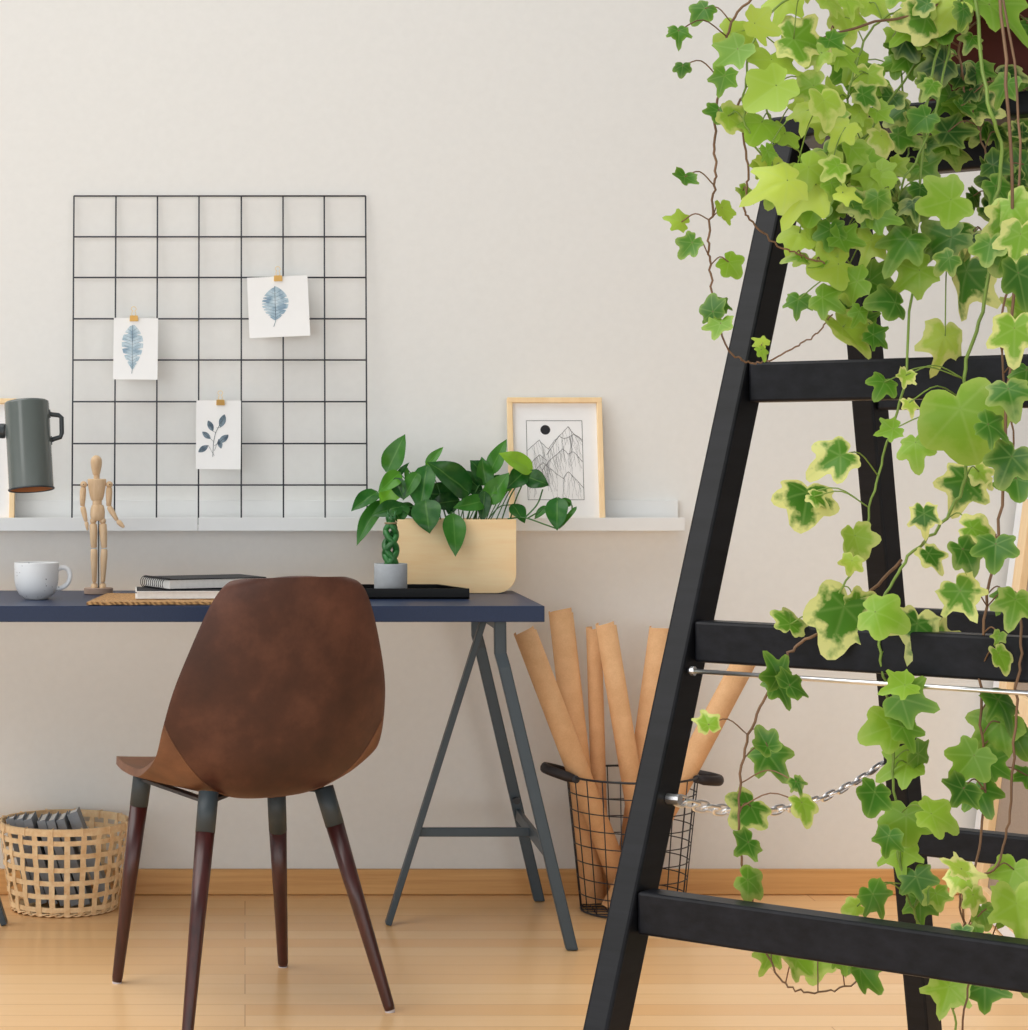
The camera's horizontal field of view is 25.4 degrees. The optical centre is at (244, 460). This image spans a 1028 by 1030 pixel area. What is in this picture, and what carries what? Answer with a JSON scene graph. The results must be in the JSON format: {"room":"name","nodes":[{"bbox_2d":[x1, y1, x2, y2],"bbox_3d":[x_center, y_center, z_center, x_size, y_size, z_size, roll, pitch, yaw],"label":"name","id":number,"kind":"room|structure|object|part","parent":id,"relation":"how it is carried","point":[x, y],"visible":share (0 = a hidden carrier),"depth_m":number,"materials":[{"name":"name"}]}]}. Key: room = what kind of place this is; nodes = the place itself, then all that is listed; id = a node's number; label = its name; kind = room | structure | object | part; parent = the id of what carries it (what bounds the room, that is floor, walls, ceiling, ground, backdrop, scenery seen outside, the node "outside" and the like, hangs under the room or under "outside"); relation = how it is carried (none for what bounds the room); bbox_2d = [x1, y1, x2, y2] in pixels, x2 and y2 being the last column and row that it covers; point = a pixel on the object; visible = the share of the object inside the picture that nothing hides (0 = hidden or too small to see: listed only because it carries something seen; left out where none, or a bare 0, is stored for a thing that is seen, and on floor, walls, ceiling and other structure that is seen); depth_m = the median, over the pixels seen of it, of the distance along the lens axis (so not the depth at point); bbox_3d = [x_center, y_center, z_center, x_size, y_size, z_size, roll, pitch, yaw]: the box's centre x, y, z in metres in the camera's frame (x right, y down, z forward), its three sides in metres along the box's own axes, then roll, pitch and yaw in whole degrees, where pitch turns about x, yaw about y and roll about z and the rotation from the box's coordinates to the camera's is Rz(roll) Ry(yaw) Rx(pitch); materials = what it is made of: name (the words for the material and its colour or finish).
{"room":"home office","nodes":[
{"label":"home office","id":0,"kind":"room"},
{"bbox_2d":[0,0,1027,868],"bbox_3d":[0.200,-0.253,5.490,7.000,2.750,0.100,0,0,0],"label":"wall","id":1,"kind":"structure","parent":0,"point":[514,162],"depth_m":5.44,"materials":[{"name":"paint"}]},
{"bbox_2d":[0,500,197,530],"bbox_3d":[-0.689,0.131,5.391,1.154,0.071,0.098,0,0,0],"label":"ledge","id":2,"kind":"object","parent":1,"relation":"attached to","point":[30,515],"visible":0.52,"depth_m":5.43,"materials":[{"name":"white paint"}]},
{"bbox_2d":[0,398,15,517],"bbox_3d":[-0.678,0.001,5.389,0.258,0.304,0.074,0,0,0],"label":"framed picture","id":3,"kind":"object","parent":2,"relation":"on","point":[7,499],"visible":0.52,"depth_m":5.38,"materials":[{"name":"brown wood"}]},
{"bbox_3d":[-0.689,0.131,5.434,1.154,0.071,0.012,0,0,0],"label":"panel","id":4,"kind":"part","parent":2,"relation":"part of","materials":[{"name":"white paint"}]},
{"bbox_2d":[71,195,367,517],"bbox_3d":[-0.061,-0.245,5.395,0.707,0.792,0.070,0,0,0],"label":"grid","id":5,"kind":"object","parent":2,"relation":"on","point":[74,196],"visible":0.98,"depth_m":5.40,"materials":[{"name":"black metal"}]},
{"bbox_2d":[130,306,137,320],"bbox_3d":[-0.266,-0.352,5.393,0.021,0.035,0.012,0,0,0],"label":"binder clip","id":6,"kind":"object","parent":5,"relation":"attached to","point":[132,317],"visible":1,"depth_m":5.39,"materials":[{"name":"gold metal"}]},
{"bbox_2d":[113,318,157,379],"bbox_3d":[-0.262,-0.269,5.384,0.107,0.149,0.023,0,0,0],"label":"card","id":7,"kind":"object","parent":6,"relation":"hanging from","point":[135,347],"visible":1,"depth_m":5.39,"materials":[{"name":"paper"}]},
{"bbox_2d":[122,325,142,368],"bbox_3d":[-0.269,-0.272,5.385,0.051,0.108,0.016,0,0,0],"label":"print","id":8,"kind":"object","parent":7,"relation":"attached to","point":[132,335],"depth_m":5.39},
{"bbox_2d":[196,400,240,468],"bbox_3d":[-0.063,-0.062,5.367,0.108,0.165,0.024,0,0,0],"label":"card","id":9,"kind":"object","parent":5,"relation":"attached to","point":[218,427],"visible":1,"depth_m":5.37,"materials":[{"name":"paper"}]},
{"bbox_2d":[198,414,227,451],"bbox_3d":[-0.075,-0.066,5.368,0.072,0.091,0.011,0,0,-2],"label":"print","id":10,"kind":"object","parent":9,"relation":"attached to","point":[212,428],"depth_m":5.37,"materials":[{"name":"paper"}]},
{"bbox_3d":[-0.075,-0.060,5.367,0.070,0.100,0.013,0,0,-2],"label":"sprig stem","id":11,"kind":"part","parent":9,"relation":"part of","materials":[{"name":"paper"}]},
{"bbox_2d":[216,391,224,404],"bbox_3d":[-0.059,-0.150,5.376,0.021,0.035,0.012,0,0,0],"label":"binder clip","id":12,"kind":"object","parent":5,"relation":"attached to","point":[218,402],"visible":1,"depth_m":5.37,"materials":[{"name":"gold metal"}]},
{"bbox_2d":[274,266,281,280],"bbox_3d":[0.079,-0.449,5.401,0.021,0.036,0.012,0,0,0],"label":"binder clip","id":13,"kind":"object","parent":5,"relation":"attached to","point":[276,277],"visible":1,"depth_m":5.40,"materials":[{"name":"gold metal"}]},
{"bbox_2d":[247,275,309,337],"bbox_3d":[0.080,-0.370,5.393,0.151,0.153,0.023,0,0,0],"label":"card","id":14,"kind":"object","parent":5,"relation":"attached to","point":[275,308],"visible":1,"depth_m":5.39,"materials":[{"name":"paper"}]},
{"bbox_2d":[262,286,288,319],"bbox_3d":[0.073,-0.378,5.395,0.064,0.084,0.012,0,0,0],"label":"print","id":15,"kind":"object","parent":14,"relation":"attached to","point":[275,299],"depth_m":5.40},
{"bbox_2d":[198,500,684,530],"bbox_3d":[0.467,0.131,5.391,1.156,0.071,0.098,0,0,0],"label":"ledge","id":16,"kind":"object","parent":1,"relation":"attached to","point":[214,515],"visible":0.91,"depth_m":5.34,"materials":[{"name":"white paint"}]},
{"bbox_3d":[0.467,0.131,5.434,1.156,0.071,0.012,0,0,0],"label":"panel","id":17,"kind":"part","parent":16,"relation":"part of","materials":[{"name":"white paint"}]},
{"bbox_2d":[506,397,604,517],"bbox_3d":[0.744,0.000,5.389,0.228,0.306,0.074,0,0,0],"label":"framed picture","id":18,"kind":"object","parent":16,"relation":"on","point":[562,437],"visible":0.85,"depth_m":5.39,"materials":[{"name":"white paper"}]},
{"bbox_2d":[0,869,961,894],"bbox_3d":[-0.650,1.016,5.432,5.300,0.061,0.016,0,0,0],"label":"baseboard","id":19,"kind":"structure","parent":1,"relation":"attached to","point":[149,881],"depth_m":5.42,"materials":[{"name":"brown wood"}]},
{"bbox_2d":[0,895,1027,1029],"bbox_3d":[0.200,1.077,3.000,7.000,0.060,5.200,0,0,0],"label":"floor","id":20,"kind":"structure","parent":0,"point":[451,962],"depth_m":4.58,"materials":[{"name":"brown wood"}]},
{"bbox_2d":[0,898,7,925],"bbox_3d":[-0.734,0.694,5.079,0.395,0.705,0.553,0,0,0],"label":"trestle","id":21,"kind":"object","parent":20,"relation":"on","point":[3,919],"visible":1,"depth_m":5.06,"materials":[{"name":"metal"}]},
{"bbox_2d":[0,808,128,917],"bbox_3d":[-0.424,0.942,5.275,0.313,0.209,0.315,0,0,0],"label":"bamboo basket","id":22,"kind":"object","parent":20,"relation":"on","point":[98,835],"visible":0.91,"depth_m":5.16,"materials":[{"name":"beige wicker"}]},
{"bbox_2d":[6,814,35,903],"bbox_3d":[-0.521,0.932,5.272,0.073,0.200,0.058,0,0,0],"label":"book","id":23,"kind":"object","parent":22,"relation":"in","point":[10,820],"visible":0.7,"depth_m":5.24,"materials":[{"name":"paper"}]},
{"bbox_2d":[15,812,47,903],"bbox_3d":[-0.498,0.931,5.276,0.076,0.202,0.092,0,0,0],"label":"book","id":24,"kind":"object","parent":22,"relation":"in","point":[19,819],"visible":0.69,"depth_m":5.23,"materials":[{"name":"paper"}]},
{"bbox_2d":[23,811,58,903],"bbox_3d":[-0.474,0.931,5.272,0.079,0.203,0.112,0,0,0],"label":"book","id":25,"kind":"object","parent":22,"relation":"on","point":[30,821],"visible":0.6,"depth_m":5.22,"materials":[{"name":"paper"}]},
{"bbox_2d":[37,812,63,905],"bbox_3d":[-0.446,0.932,5.276,0.073,0.200,0.122,0,0,0],"label":"book","id":26,"kind":"object","parent":22,"relation":"in","point":[41,822],"visible":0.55,"depth_m":5.21,"materials":[{"name":"paper"}]},
{"bbox_2d":[46,811,78,906],"bbox_3d":[-0.422,0.931,5.272,0.076,0.202,0.126,0,0,0],"label":"book","id":27,"kind":"object","parent":22,"relation":"in","point":[51,822],"visible":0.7,"depth_m":5.21,"materials":[{"name":"paper"}]},
{"bbox_2d":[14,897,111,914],"bbox_3d":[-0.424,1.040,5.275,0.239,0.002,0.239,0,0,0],"label":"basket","id":28,"kind":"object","parent":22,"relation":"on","point":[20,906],"depth_m":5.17,"materials":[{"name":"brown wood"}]},
{"bbox_2d":[56,811,92,904],"bbox_3d":[-0.399,0.931,5.276,0.079,0.203,0.120,0,0,0],"label":"book","id":29,"kind":"object","parent":22,"relation":"in","point":[62,821],"visible":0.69,"depth_m":5.22,"materials":[{"name":"paper"}]},
{"bbox_2d":[67,807,111,901],"bbox_3d":[-0.363,0.921,5.272,0.101,0.213,0.072,0,0,0],"label":"book","id":30,"kind":"object","parent":22,"relation":"in","point":[76,819],"visible":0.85,"depth_m":5.24,"materials":[{"name":"paper"}]},
{"bbox_2d":[112,576,394,1029],"bbox_3d":[0.004,0.629,4.359,0.458,0.837,0.507,0,0,-23],"label":"dining chair","id":31,"kind":"object","parent":20,"relation":"on","point":[279,691],"visible":1,"depth_m":4.17,"materials":[{"name":"brown leather"}]},
{"bbox_3d":[-0.229,0.863,4.494,0.085,0.363,0.035,0,0,45],"label":"leg","id":32,"kind":"part","parent":31,"relation":"part of","materials":[{"name":"brown wood"}]},
{"bbox_3d":[-0.085,0.864,4.111,0.035,0.364,0.124,0,0,14],"label":"leg","id":33,"kind":"part","parent":31,"relation":"part of","materials":[{"name":"brown wood"}]},
{"bbox_3d":[-0.013,0.631,4.375,0.287,0.006,0.341,0,0,-24],"label":"seat frame","id":34,"kind":"part","parent":31,"relation":"part of","materials":[{"name":"black metal"}]},
{"bbox_3d":[0.075,0.893,4.597,0.035,0.306,0.134,0,0,10],"label":"leg","id":35,"kind":"part","parent":31,"relation":"part of","materials":[{"name":"brown wood"}]},
{"bbox_3d":[0.221,0.868,4.295,0.134,0.355,0.035,0,0,12],"label":"leg","id":36,"kind":"part","parent":31,"relation":"part of","materials":[{"name":"brown wood"}]},
{"bbox_2d":[385,622,577,949],"bbox_3d":[0.514,0.694,5.079,0.395,0.705,0.553,0,0,0],"label":"trestle","id":37,"kind":"object","parent":20,"relation":"on","point":[540,836],"visible":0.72,"depth_m":5.06,"materials":[{"name":"metal"}]},
{"bbox_2d":[0,591,544,621],"bbox_3d":[-0.111,0.324,5.050,1.490,0.034,0.571,0,0,0],"label":"desk top","id":38,"kind":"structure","parent":37,"relation":"on","point":[63,606],"depth_m":4.76,"materials":[{"name":"wood"}]},
{"bbox_2d":[0,398,63,492],"bbox_3d":[-0.576,0.084,4.970,0.352,0.445,0.156,0,0,0],"label":"desk lamp","id":39,"kind":"object","parent":38,"relation":"on","point":[26,430],"visible":1,"depth_m":4.92,"materials":[{"name":"grey metal"}]},
{"bbox_3d":[-0.419,-0.075,4.970,0.038,0.072,0.010,0,0,0],"label":"handle","id":40,"kind":"part","parent":39,"relation":"part of","materials":[{"name":"grey metal"}]},
{"bbox_2d":[14,561,71,599],"bbox_3d":[-0.457,0.266,4.995,0.114,0.082,0.099,0,0,37],"label":"coffee cup","id":41,"kind":"object","parent":38,"relation":"on","point":[34,580],"visible":1,"depth_m":4.96,"materials":[{"name":"ceramic"}]},
{"bbox_3d":[-0.403,0.260,5.000,0.039,0.057,0.008,0,0,0],"label":"cup handle","id":42,"kind":"part","parent":41,"relation":"part of","materials":[{"name":"ceramic"}]},
{"bbox_2d":[80,455,124,594],"bbox_3d":[-0.331,0.146,5.184,0.088,0.320,0.067,0,0,40],"label":"mannequin","id":43,"kind":"object","parent":38,"relation":"on","point":[96,486],"visible":0.99,"depth_m":5.18},
{"bbox_3d":[-0.374,0.083,5.190,0.015,0.044,0.015,0,0,0],"label":"arm","id":44,"kind":"part","parent":43,"relation":"part of","materials":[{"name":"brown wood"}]},
{"bbox_3d":[-0.338,0.215,5.190,0.003,0.159,0.003,0,0,-22],"label":"support rod","id":45,"kind":"part","parent":43,"relation":"part of","materials":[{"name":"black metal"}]},
{"bbox_3d":[-0.313,0.083,5.190,0.015,0.044,0.016,0,0,0],"label":"arm","id":46,"kind":"part","parent":43,"relation":"part of","materials":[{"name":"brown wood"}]},
{"bbox_2d":[86,593,213,604],"bbox_3d":[-0.113,0.302,4.938,0.446,0.008,0.325,0,0,0],"label":"woven placemat","id":47,"kind":"object","parent":38,"relation":"on","point":[108,598],"visible":0.48,"depth_m":4.80,"materials":[{"name":"beige wicker"}]},
{"bbox_2d":[135,587,220,598],"bbox_3d":[-0.124,0.289,4.951,0.235,0.017,0.170,0,0,-3],"label":"notebook","id":48,"kind":"object","parent":47,"relation":"on","point":[142,592],"visible":0.5,"depth_m":4.87,"materials":[{"name":"white paper"}]},
{"bbox_2d":[140,574,265,589],"bbox_3d":[-0.095,0.269,4.997,0.246,0.029,0.145,0,0,-24],"label":"spiral notebook","id":49,"kind":"object","parent":48,"relation":"on","point":[218,581],"visible":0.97,"depth_m":4.93,"materials":[{"name":"paper"}]},
{"bbox_2d":[362,584,469,598],"bbox_3d":[0.323,0.295,5.082,0.350,0.023,0.175,0,0,0],"label":"serving tray","id":50,"kind":"object","parent":38,"relation":"on","point":[413,591],"visible":0.55,"depth_m":5.00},
{"bbox_2d":[374,510,406,587],"bbox_3d":[0.329,0.206,5.075,0.075,0.192,0.075,0,0,0],"label":"plant","id":51,"kind":"object","parent":50,"relation":"on","point":[391,573],"visible":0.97,"depth_m":5.06,"materials":[{"name":"plant"}]},
{"bbox_3d":[0.329,0.267,5.075,0.075,0.071,0.075,0,0,0],"label":"pot","id":52,"kind":"part","parent":51,"relation":"part of","materials":[{"name":"ceramic"}]},
{"bbox_2d":[369,597,469,598],"bbox_3d":[0.323,0.304,5.082,0.350,0.004,0.175,0,0,0],"label":"notebook","id":53,"kind":"object","parent":50,"relation":"on","point":[369,597],"depth_m":4.99,"materials":[{"name":"black paper"}]},
{"bbox_2d":[351,434,576,592],"bbox_3d":[0.507,0.122,5.245,0.523,0.369,0.161,0,0,0],"label":"pothos","id":54,"kind":"object","parent":38,"relation":"on","point":[476,554],"visible":0.98,"depth_m":5.21,"materials":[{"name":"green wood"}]},
{"bbox_3d":[0.432,0.696,5.074,0.231,0.702,0.030,0,0,2],"label":"leg","id":55,"kind":"part","parent":37,"relation":"part of","materials":[{"name":"metal"}]},
{"bbox_3d":[0.623,0.693,5.330,0.182,0.703,0.027,0,0,-10],"label":"leg","id":56,"kind":"part","parent":37,"relation":"part of","materials":[{"name":"metal"}]},
{"bbox_3d":[0.623,0.693,4.821,0.179,0.703,0.026,0,0,5],"label":"leg","id":57,"kind":"part","parent":37,"relation":"part of","materials":[{"name":"metal"}]},
{"bbox_2d":[540,762,723,917],"bbox_3d":[0.900,0.873,5.235,0.352,0.344,0.311,0,0,-40],"label":"wire basket","id":58,"kind":"object","parent":20,"relation":"on","point":[707,778],"visible":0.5,"depth_m":5.18,"materials":[{"name":"metal"}]},
{"bbox_3d":[0.725,0.721,5.235,0.077,0.039,0.117,0,0,0],"label":"handle","id":59,"kind":"part","parent":58,"relation":"part of","materials":[{"name":"leather"}]},
{"bbox_2d":[514,626,620,886],"bbox_3d":[0.770,0.711,5.219,0.292,0.659,0.052,0,0,2],"label":"paper roll","id":60,"kind":"object","parent":58,"relation":"in","point":[529,643],"visible":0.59,"depth_m":5.20,"materials":[{"name":"brown paper"}]},
{"bbox_2d":[549,608,604,903],"bbox_3d":[0.780,0.690,5.287,0.146,0.689,0.056,0,0,38],"label":"paper roll","id":61,"kind":"object","parent":58,"relation":"in","point":[562,627],"visible":0.74,"depth_m":5.27,"materials":[{"name":"brown paper"}]},
{"bbox_2d":[586,626,608,895],"bbox_3d":[0.834,0.713,5.323,0.036,0.639,0.066,0,0,-31],"label":"paper roll","id":62,"kind":"object","parent":58,"relation":"in","point":[594,664],"visible":0.54,"depth_m":5.31,"materials":[{"name":"brown paper"}]},
{"bbox_2d":[595,621,659,888],"bbox_3d":[0.898,0.705,5.268,0.154,0.660,0.047,0,0,7],"label":"paper roll","id":63,"kind":"object","parent":58,"relation":"in","point":[607,634],"visible":0.63,"depth_m":5.25,"materials":[{"name":"brown paper"}]},
{"bbox_2d":[619,626,668,849],"bbox_3d":[0.939,0.713,5.319,0.141,0.643,0.052,0,0,-6],"label":"paper roll","id":64,"kind":"object","parent":58,"relation":"in","point":[657,637],"visible":0.26,"depth_m":5.30,"materials":[{"name":"brown paper"}]},
{"bbox_2d":[602,664,754,907],"bbox_3d":[1.008,0.735,5.199,0.385,0.619,0.052,0,0,-12],"label":"paper roll","id":65,"kind":"object","parent":58,"relation":"in","point":[729,689],"visible":0.23,"depth_m":5.19,"materials":[{"name":"beige paper"}]},
{"bbox_3d":[1.076,0.739,5.235,0.076,0.030,0.117,0,0,0],"label":"handle","id":66,"kind":"part","parent":58,"relation":"part of","materials":[{"name":"leather"}]},
{"bbox_2d":[583,91,1027,1029],"bbox_3d":[0.709,0.336,2.288,0.470,1.428,1.095,0,0,40],"label":"step ladder","id":67,"kind":"object","parent":20,"relation":"on","point":[638,910],"visible":0.68,"depth_m":2.26,"materials":[{"name":"black wood"}]},
{"bbox_3d":[0.409,0.344,2.253,0.027,1.412,0.660,0,0,40],"label":"rail","id":68,"kind":"part","parent":67,"relation":"part of","materials":[{"name":"black wood"}]},
{"bbox_3d":[0.604,0.361,2.488,0.013,0.059,0.607,0,0,36],"label":"safety chain","id":69,"kind":"part","parent":67,"relation":"part of","materials":[{"name":"metal"}]},
{"bbox_2d":[662,0,1027,1029],"bbox_3d":[0.641,-0.001,2.297,0.379,1.111,0.539,0,0,23],"label":"ivy plant","id":70,"kind":"object","parent":67,"relation":"on","point":[968,57],"visible":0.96,"depth_m":2.18,"materials":[{"name":"green plant"}]},
{"bbox_3d":[0.803,-0.451,2.424,0.180,0.143,0.180,0,0,0],"label":"pot","id":71,"kind":"part","parent":70,"relation":"part of","materials":[{"name":"ceramic"}]},
{"bbox_3d":[0.608,0.213,2.150,0.442,0.005,0.005,0,0,40],"label":"tie rod","id":72,"kind":"part","parent":67,"relation":"part of","materials":[{"name":"metal"}]},
{"bbox_3d":[0.790,0.344,2.715,0.027,1.404,0.333,0,0,40],"label":"rail","id":73,"kind":"part","parent":67,"relation":"part of","materials":[{"name":"black wood"}]},
{"bbox_2d":[972,498,1027,936],"bbox_3d":[1.750,0.556,5.008,0.148,0.983,0.822,0,0,8],"label":"canvas","id":74,"kind":"object","parent":20,"relation":"on","point":[1017,577],"visible":0.14,"depth_m":5.25,"materials":[{"name":"fabric"}]}
]}

